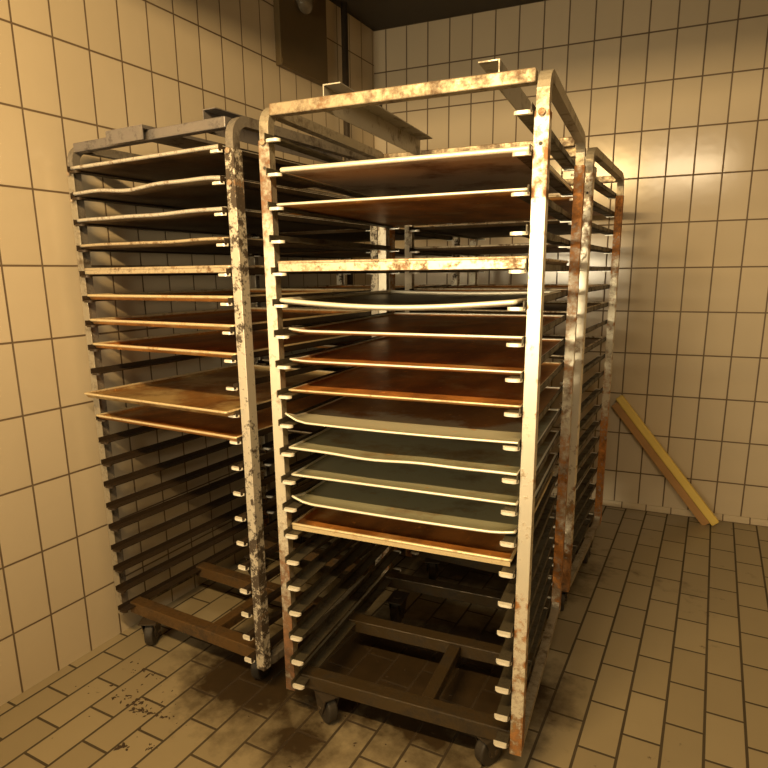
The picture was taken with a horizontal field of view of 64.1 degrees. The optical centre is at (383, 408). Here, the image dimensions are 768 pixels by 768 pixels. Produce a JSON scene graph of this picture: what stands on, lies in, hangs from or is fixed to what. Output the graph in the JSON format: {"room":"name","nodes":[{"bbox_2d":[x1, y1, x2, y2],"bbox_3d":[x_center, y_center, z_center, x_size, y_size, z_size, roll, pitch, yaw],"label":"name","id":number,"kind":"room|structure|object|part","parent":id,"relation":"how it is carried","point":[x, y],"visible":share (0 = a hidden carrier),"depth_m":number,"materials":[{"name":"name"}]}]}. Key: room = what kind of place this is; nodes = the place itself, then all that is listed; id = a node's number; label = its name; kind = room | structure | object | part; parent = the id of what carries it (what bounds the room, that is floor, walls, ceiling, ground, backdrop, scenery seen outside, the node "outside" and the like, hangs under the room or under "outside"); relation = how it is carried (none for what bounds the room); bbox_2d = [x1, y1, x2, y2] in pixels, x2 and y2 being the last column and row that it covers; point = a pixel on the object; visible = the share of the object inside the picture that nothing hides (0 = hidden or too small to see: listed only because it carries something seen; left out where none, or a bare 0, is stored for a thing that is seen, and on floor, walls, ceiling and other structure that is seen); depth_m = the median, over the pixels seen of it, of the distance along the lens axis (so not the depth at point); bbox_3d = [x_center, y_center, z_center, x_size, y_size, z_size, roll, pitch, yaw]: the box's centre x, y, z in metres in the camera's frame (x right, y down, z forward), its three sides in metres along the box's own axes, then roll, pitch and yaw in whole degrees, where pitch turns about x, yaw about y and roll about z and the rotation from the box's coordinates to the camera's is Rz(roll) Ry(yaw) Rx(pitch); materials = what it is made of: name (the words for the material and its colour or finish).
{"room":"commercial kitchen","nodes":[
{"label":"commercial kitchen","id":0,"kind":"room"},
{"bbox_2d":[0,0,374,705],"bbox_3d":[-1.652,-0.343,1.282,0.121,3.000,6.600,6,14,27],"label":"wall","id":1,"kind":"structure","parent":0,"point":[72,71],"depth_m":2.26,"materials":[{"name":"tile"}]},
{"bbox_2d":[273,0,327,86],"bbox_3d":[-0.421,-1.958,3.149,0.039,0.458,0.420,6,14,27],"label":"air duct","id":2,"kind":"object","parent":1,"relation":"attached to","point":[300,38],"visible":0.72,"depth_m":3.14,"materials":[{"name":"metal"}]},
{"bbox_2d":[296,0,313,14],"bbox_3d":[-0.396,-2.057,3.072,0.075,0.142,0.110,6,14,27],"label":"lamp","id":3,"kind":"object","parent":2,"relation":"attached to","point":[305,6],"visible":1,"depth_m":3.06,"materials":[{"name":"silver metal"}]},
{"bbox_2d":[341,2,352,284],"bbox_3d":[-0.226,-1.403,3.597,0.076,1.740,0.048,5,14,23],"label":"pipe","id":4,"kind":"object","parent":1,"relation":"attached to","point":[344,12],"visible":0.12,"depth_m":3.45,"materials":[{"name":"metal"}]},
{"bbox_2d":[0,500,767,767],"bbox_3d":[0.416,1.491,-0.048,5.200,0.050,9.400,6,14,27],"label":"floor","id":5,"kind":"structure","parent":0,"point":[657,657],"depth_m":2.18,"materials":[{"name":"tile"}]},
{"bbox_2d":[66,107,381,678],"bbox_3d":[-0.534,-0.041,2.418,0.753,1.897,0.860,6,14,29],"label":"rack","id":6,"kind":"object","parent":5,"relation":"on","point":[256,645],"visible":0.73,"depth_m":2.17,"materials":[{"name":"metal"}]},
{"bbox_3d":[-1.042,0.003,2.261,0.033,1.650,0.036,6,14,29],"label":"post plate","id":7,"kind":"part","parent":6,"relation":"part of","materials":[{"name":"metal"}]},
{"bbox_3d":[-0.846,-0.117,2.584,0.028,1.750,0.816,6,14,29],"label":"frame","id":8,"kind":"part","parent":6,"relation":"part of","materials":[{"name":"metal"}]},
{"bbox_2d":[84,265,264,274],"bbox_3d":[-0.548,-0.521,2.299,0.683,0.023,0.800,6,14,29],"label":"baking tray","id":9,"kind":"object","parent":6,"relation":"on","point":[203,269],"visible":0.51,"depth_m":1.94,"materials":[{"name":"white metal"}]},
{"bbox_2d":[70,144,312,188],"bbox_3d":[-0.555,-0.847,2.220,0.685,0.014,0.802,6,14,29],"label":"baking tray","id":10,"kind":"object","parent":6,"relation":"on","point":[197,161],"visible":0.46,"depth_m":2.01,"materials":[{"name":"metal"}]},
{"bbox_2d":[80,237,331,253],"bbox_3d":[-0.551,-0.600,2.277,0.683,0.020,0.800,6,14,29],"label":"baking tray","id":11,"kind":"object","parent":6,"relation":"on","point":[206,244],"visible":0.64,"depth_m":2.04,"materials":[{"name":"metal"}]},
{"bbox_2d":[84,364,335,416],"bbox_3d":[-0.571,-0.093,2.345,0.681,0.018,0.798,6,14,29],"label":"baking tray","id":12,"kind":"object","parent":6,"relation":"on","point":[204,391],"visible":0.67,"depth_m":2.25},
{"bbox_2d":[73,175,351,211],"bbox_3d":[-0.554,-0.764,2.238,0.685,0.026,0.802,6,14,29],"label":"baking tray","id":13,"kind":"object","parent":6,"relation":"on","point":[195,192],"visible":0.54,"depth_m":2.04,"materials":[{"name":"grey metal"}]},
{"bbox_2d":[96,394,335,440],"bbox_3d":[-0.552,-0.016,2.393,0.681,0.016,0.798,6,14,29],"label":"baking tray","id":14,"kind":"object","parent":6,"relation":"on","point":[216,426],"visible":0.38,"depth_m":2.19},
{"bbox_2d":[77,206,363,233],"bbox_3d":[-0.552,-0.682,2.259,0.685,0.019,0.802,6,14,29],"label":"baking tray","id":15,"kind":"object","parent":6,"relation":"on","point":[198,219],"visible":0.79,"depth_m":2.08,"materials":[{"name":"grey metal"}]},
{"bbox_2d":[93,327,350,357],"bbox_3d":[-0.545,-0.270,2.355,0.682,0.018,0.799,6,14,29],"label":"baking tray","id":16,"kind":"object","parent":6,"relation":"on","point":[210,343],"visible":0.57,"depth_m":2.27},
{"bbox_2d":[87,288,370,301],"bbox_3d":[-0.547,-0.436,2.318,0.683,0.019,0.800,6,14,29],"label":"baking tray","id":17,"kind":"object","parent":6,"relation":"on","point":[213,295],"visible":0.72,"depth_m":2.15,"materials":[{"name":"metal"}]},
{"bbox_2d":[90,307,370,329],"bbox_3d":[-0.546,-0.353,2.336,0.683,0.019,0.800,6,14,29],"label":"baking tray","id":18,"kind":"object","parent":6,"relation":"on","point":[214,319],"visible":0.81,"depth_m":2.33,"materials":[{"name":"metal"}]},
{"bbox_3d":[-0.417,0.073,1.910,0.033,1.650,0.036,6,14,29],"label":"post plate","id":19,"kind":"part","parent":6,"relation":"part of","materials":[{"name":"grey metal"}]},
{"bbox_3d":[-0.222,-0.046,2.233,0.028,1.750,0.816,6,14,29],"label":"frame","id":20,"kind":"part","parent":6,"relation":"part of","materials":[{"name":"grey metal"}]},
{"bbox_3d":[-0.025,-0.079,2.576,0.033,1.650,0.036,6,14,29],"label":"post plate","id":21,"kind":"part","parent":6,"relation":"part of","materials":[{"name":"grey metal"}]},
{"bbox_2d":[75,639,451,767],"bbox_3d":[-0.419,0.985,2.156,1.333,0.004,0.745,3,13,14],"label":"crumbs","id":22,"kind":"object","parent":5,"relation":"on","point":[118,747],"visible":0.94,"depth_m":2.06,"materials":[{"name":"brown food"}]},
{"bbox_2d":[248,187,459,565],"bbox_3d":[-0.111,-0.221,3.210,0.753,1.897,0.860,6,14,27],"label":"rack","id":23,"kind":"object","parent":5,"relation":"on","point":[268,493],"visible":0.08,"depth_m":3.12,"materials":[{"name":"metal"}]},
{"bbox_3d":[-0.611,-0.172,3.030,0.033,1.650,0.036,6,14,27],"label":"post plate","id":24,"kind":"part","parent":23,"relation":"part of","materials":[{"name":"metal"}]},
{"bbox_3d":[-0.432,-0.294,3.362,0.028,1.750,0.816,6,14,27],"label":"frame","id":25,"kind":"part","parent":23,"relation":"part of","materials":[{"name":"silver metal"}]},
{"bbox_2d":[278,212,332,219],"bbox_3d":[-0.123,-0.948,3.046,0.675,0.016,0.798,6,14,27],"label":"baking tray","id":26,"kind":"object","parent":23,"relation":"on","point":[278,212],"visible":0.02,"depth_m":2.78,"materials":[{"name":"metal"}]},
{"bbox_2d":[288,423,324,434],"bbox_3d":[-0.112,0.048,3.266,0.675,0.016,0.798,6,14,27],"label":"baking tray","id":27,"kind":"object","parent":23,"relation":"on","point":[300,428],"visible":0.04,"depth_m":3.08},
{"bbox_2d":[262,348,350,367],"bbox_3d":[-0.116,-0.284,3.192,0.675,0.016,0.798,6,14,27],"label":"baking tray","id":28,"kind":"object","parent":23,"relation":"on","point":[315,349],"visible":0.08,"depth_m":3.19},
{"bbox_2d":[259,305,356,309],"bbox_3d":[-0.119,-0.533,3.137,0.675,0.016,0.798,6,14,27],"label":"baking tray","id":29,"kind":"object","parent":23,"relation":"on","point":[292,306],"visible":0.1,"depth_m":2.85,"materials":[{"name":"metal"}]},
{"bbox_2d":[287,321,328,326],"bbox_3d":[-0.118,-0.450,3.156,0.675,0.016,0.798,6,14,27],"label":"baking tray","id":30,"kind":"object","parent":23,"relation":"on","point":[327,321],"visible":0.02,"depth_m":3.02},
{"bbox_2d":[300,365,344,370],"bbox_3d":[-0.115,-0.202,3.211,0.675,0.016,0.798,6,14,27],"label":"baking tray","id":31,"kind":"object","parent":23,"relation":"on","point":[329,368],"visible":0.02,"depth_m":3.33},
{"bbox_3d":[-0.251,-0.328,3.714,0.033,1.650,0.036,6,14,27],"label":"post plate","id":32,"kind":"part","parent":23,"relation":"part of","materials":[{"name":"white metal"}]},
{"bbox_2d":[313,337,370,347],"bbox_3d":[-0.117,-0.367,3.174,0.675,0.016,0.798,6,14,27],"label":"baking tray","id":33,"kind":"object","parent":23,"relation":"on","point":[345,342],"visible":0.04,"depth_m":2.95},
{"bbox_2d":[258,248,428,257],"bbox_3d":[-0.121,-0.782,3.082,0.675,0.016,0.798,6,14,27],"label":"baking tray","id":34,"kind":"object","parent":23,"relation":"on","point":[339,254],"visible":0.47,"depth_m":2.94,"materials":[{"name":"metal"}]},
{"bbox_2d":[256,229,432,241],"bbox_3d":[-0.122,-0.865,3.064,0.675,0.016,0.798,6,14,27],"label":"baking tray","id":35,"kind":"object","parent":23,"relation":"on","point":[344,235],"visible":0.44,"depth_m":2.88,"materials":[{"name":"metal"}]},
{"bbox_2d":[281,285,443,288],"bbox_3d":[-0.120,-0.616,3.119,0.675,0.016,0.798,6,14,27],"label":"baking tray","id":36,"kind":"object","parent":23,"relation":"on","point":[325,286],"visible":0.27,"depth_m":3.42,"materials":[{"name":"grey metal"}]},
{"bbox_3d":[0.030,-0.108,2.708,0.033,1.650,0.036,6,14,27],"label":"post plate","id":37,"kind":"part","parent":23,"relation":"part of","materials":[{"name":"grey metal"}]},
{"bbox_3d":[0.389,-0.264,3.391,0.033,1.650,0.036,6,14,27],"label":"post plate","id":38,"kind":"part","parent":23,"relation":"part of","materials":[{"name":"white metal"}]},
{"bbox_2d":[258,59,585,765],"bbox_3d":[0.183,0.038,2.023,0.753,1.897,0.860,5,14,23],"label":"rack","id":39,"kind":"object","parent":5,"relation":"on","point":[526,601],"visible":0.84,"depth_m":1.85,"materials":[{"name":"metal"}]},
{"bbox_3d":[-0.302,0.095,1.808,0.033,1.650,0.036,5,14,23],"label":"post plate","id":40,"kind":"part","parent":39,"relation":"part of","materials":[{"name":"grey metal"}]},
{"bbox_3d":[-0.149,-0.029,2.152,0.028,1.750,0.816,5,14,23],"label":"frame","id":41,"kind":"part","parent":39,"relation":"part of","materials":[{"name":"metal"}]},
{"bbox_3d":[0.005,-0.066,2.516,0.033,1.650,0.036,5,14,23],"label":"post plate","id":42,"kind":"part","parent":39,"relation":"part of","materials":[{"name":"grey metal"}]},
{"bbox_2d":[276,188,555,225],"bbox_3d":[0.174,-0.600,1.866,0.667,0.009,0.797,5,14,23],"label":"baking tray","id":43,"kind":"object","parent":39,"relation":"on","point":[483,205],"visible":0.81,"depth_m":1.70,"materials":[{"name":"brown metal"}]},
{"bbox_2d":[279,290,560,310],"bbox_3d":[0.168,-0.349,1.937,0.660,0.031,0.802,5,14,23],"label":"baking tray","id":44,"kind":"object","parent":39,"relation":"on","point":[386,300],"visible":0.92,"depth_m":1.89,"materials":[{"name":"grey metal"}]},
{"bbox_2d":[285,387,559,443],"bbox_3d":[0.180,-0.029,1.998,0.677,0.034,0.796,5,14,23],"label":"baking tray","id":45,"kind":"object","parent":39,"relation":"on","point":[425,419],"visible":0.56,"depth_m":1.80,"materials":[{"name":"brown metal"}]},
{"bbox_2d":[292,471,553,566],"bbox_3d":[0.182,0.300,2.094,0.671,0.022,0.799,5,14,23],"label":"baking tray","id":46,"kind":"object","parent":39,"relation":"on","point":[447,541],"visible":0.37,"depth_m":1.81,"materials":[{"name":"brown metal"}]},
{"bbox_2d":[277,256,568,271],"bbox_3d":[0.175,-0.446,1.906,0.679,0.030,0.798,5,14,23],"label":"baking tray","id":47,"kind":"object","parent":39,"relation":"on","point":[495,262],"visible":0.86,"depth_m":1.54,"materials":[{"name":"white metal"}]},
{"bbox_2d":[291,452,556,533],"bbox_3d":[0.186,0.217,2.074,0.674,0.029,0.798,5,14,23],"label":"baking tray","id":48,"kind":"object","parent":39,"relation":"on","point":[466,514],"visible":0.4,"depth_m":1.82,"materials":[{"name":"grey metal"}]},
{"bbox_2d":[289,408,559,475],"bbox_3d":[0.184,0.063,2.028,0.674,0.018,0.798,5,14,23],"label":"baking tray","id":49,"kind":"object","parent":39,"relation":"on","point":[478,456],"visible":0.34,"depth_m":1.80,"materials":[{"name":"grey metal"}]},
{"bbox_2d":[291,430,558,505],"bbox_3d":[0.187,0.141,2.056,0.674,0.010,0.798,5,14,23],"label":"baking tray","id":50,"kind":"object","parent":39,"relation":"on","point":[463,484],"visible":0.4,"depth_m":1.80,"materials":[{"name":"grey metal"}]},
{"bbox_2d":[289,362,561,408],"bbox_3d":[0.187,-0.108,2.000,0.671,0.011,0.796,5,14,23],"label":"baking tray","id":51,"kind":"object","parent":39,"relation":"on","point":[431,386],"visible":0.56,"depth_m":1.84,"materials":[{"name":"brown metal"}]},
{"bbox_2d":[280,145,572,196],"bbox_3d":[0.182,-0.682,1.837,0.654,0.013,0.803,5,14,23],"label":"baking tray","id":52,"kind":"object","parent":39,"relation":"on","point":[496,168],"visible":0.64,"depth_m":1.65,"materials":[{"name":"brown metal"}]},
{"bbox_2d":[290,336,562,374],"bbox_3d":[0.190,-0.194,1.984,0.666,0.015,0.796,5,14,23],"label":"baking tray","id":53,"kind":"object","parent":39,"relation":"on","point":[417,353],"visible":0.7,"depth_m":1.88,"materials":[{"name":"brown metal"}]},
{"bbox_2d":[289,312,563,340],"bbox_3d":[0.190,-0.278,1.966,0.665,0.017,0.797,5,14,23],"label":"baking tray","id":54,"kind":"object","parent":39,"relation":"on","point":[395,324],"visible":0.84,"depth_m":1.90,"materials":[{"name":"metal"}]},
{"bbox_3d":[0.361,0.148,1.532,0.033,1.650,0.036,5,14,23],"label":"post plate","id":55,"kind":"part","parent":39,"relation":"part of","materials":[{"name":"silver metal"}]},
{"bbox_3d":[0.514,0.024,1.876,0.028,1.750,0.816,5,14,23],"label":"frame","id":56,"kind":"part","parent":39,"relation":"part of","materials":[{"name":"metal"}]},
{"bbox_3d":[0.668,-0.012,2.240,0.033,1.650,0.036,5,14,23],"label":"post plate","id":57,"kind":"part","parent":39,"relation":"part of","materials":[{"name":"metal"}]},
{"bbox_2d":[405,147,623,610],"bbox_3d":[0.622,-0.160,2.898,0.759,1.897,0.860,6,14,28],"label":"rack","id":58,"kind":"object","parent":5,"relation":"on","point":[579,519],"visible":0.48,"depth_m":2.79,"materials":[{"name":"metal"}]},
{"bbox_3d":[0.116,-0.114,2.728,0.033,1.650,0.036,6,14,28],"label":"post plate","id":59,"kind":"part","parent":58,"relation":"part of","materials":[{"name":"grey metal"}]},
{"bbox_3d":[0.301,-0.234,3.057,0.028,1.750,0.816,6,14,28],"label":"frame","id":60,"kind":"part","parent":58,"relation":"part of","materials":[{"name":"metal"}]},
{"bbox_3d":[0.488,-0.268,3.405,0.033,1.650,0.036,6,14,28],"label":"post plate","id":61,"kind":"part","parent":58,"relation":"part of","materials":[{"name":"white metal"}]},
{"bbox_2d":[414,219,600,237],"bbox_3d":[0.608,-0.805,2.753,0.675,0.016,0.798,6,14,28],"label":"baking tray","id":62,"kind":"object","parent":58,"relation":"on","point":[486,229],"visible":0.62,"depth_m":2.56,"materials":[{"name":"metal"}]},
{"bbox_2d":[414,243,606,254],"bbox_3d":[0.609,-0.722,2.772,0.675,0.016,0.798,6,14,28],"label":"baking tray","id":63,"kind":"object","parent":58,"relation":"on","point":[523,248],"visible":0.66,"depth_m":2.55,"materials":[{"name":"metal"}]},
{"bbox_2d":[414,284,607,291],"bbox_3d":[0.611,-0.556,2.808,0.675,0.016,0.798,6,14,28],"label":"baking tray","id":64,"kind":"object","parent":58,"relation":"on","point":[476,287],"visible":0.71,"depth_m":2.85,"materials":[{"name":"grey metal"}]},
{"bbox_2d":[416,301,606,314],"bbox_3d":[0.611,-0.473,2.827,0.675,0.016,0.798,6,14,28],"label":"baking tray","id":65,"kind":"object","parent":58,"relation":"on","point":[551,307],"visible":0.43,"depth_m":2.60,"materials":[{"name":"grey metal"}]},
{"bbox_2d":[542,334,603,358],"bbox_3d":[0.613,-0.307,2.864,0.675,0.016,0.798,6,14,28],"label":"baking tray","id":66,"kind":"object","parent":58,"relation":"on","point":[589,340],"visible":0.22,"depth_m":2.96,"materials":[{"name":"metal"}]},
{"bbox_2d":[548,195,601,215],"bbox_3d":[0.607,-0.888,2.735,0.675,0.016,0.798,6,14,28],"label":"baking tray","id":67,"kind":"object","parent":58,"relation":"on","point":[563,202],"visible":0.03,"depth_m":2.38,"materials":[{"name":"metal"}]},
{"bbox_3d":[0.751,-0.047,2.395,0.033,1.650,0.036,6,14,28],"label":"post plate","id":68,"kind":"part","parent":58,"relation":"part of","materials":[{"name":"grey metal"}]},
{"bbox_3d":[0.936,-0.168,2.724,0.028,1.750,0.816,6,14,28],"label":"frame","id":69,"kind":"part","parent":58,"relation":"part of","materials":[{"name":"metal"}]},
{"bbox_3d":[1.123,-0.201,3.072,0.033,1.650,0.036,6,14,28],"label":"post plate","id":70,"kind":"part","parent":58,"relation":"part of","materials":[{"name":"metal"}]},
{"bbox_2d":[612,395,718,525],"bbox_3d":[1.628,0.295,3.563,0.624,0.720,0.043,7,15,31],"label":"leaning board","id":71,"kind":"object","parent":5,"relation":"on","point":[634,423],"visible":1,"depth_m":3.55,"materials":[{"name":"yellow paint"}]},
{"bbox_2d":[329,0,543,30],"bbox_3d":[-0.292,-1.502,-0.212,4.500,0.100,7.900,5,14,23],"label":"ceiling","id":72,"kind":"structure","parent":0,"point":[376,15],"depth_m":3.49,"materials":[{"name":"paint"}]},
{"bbox_2d":[374,0,767,519],"bbox_3d":[1.673,-0.855,3.433,4.300,3.000,0.120,5,14,23],"label":"wall","id":73,"kind":"structure","parent":0,"point":[674,93],"depth_m":3.42,"materials":[{"name":"tile"}]},
{"bbox_2d":[550,493,767,526],"bbox_3d":[1.569,0.599,3.728,3.500,0.036,0.023,5,14,23],"label":"baseboard","id":74,"kind":"structure","parent":73,"relation":"attached to","point":[610,503],"depth_m":3.66,"materials":[{"name":"tile"}]}
]}

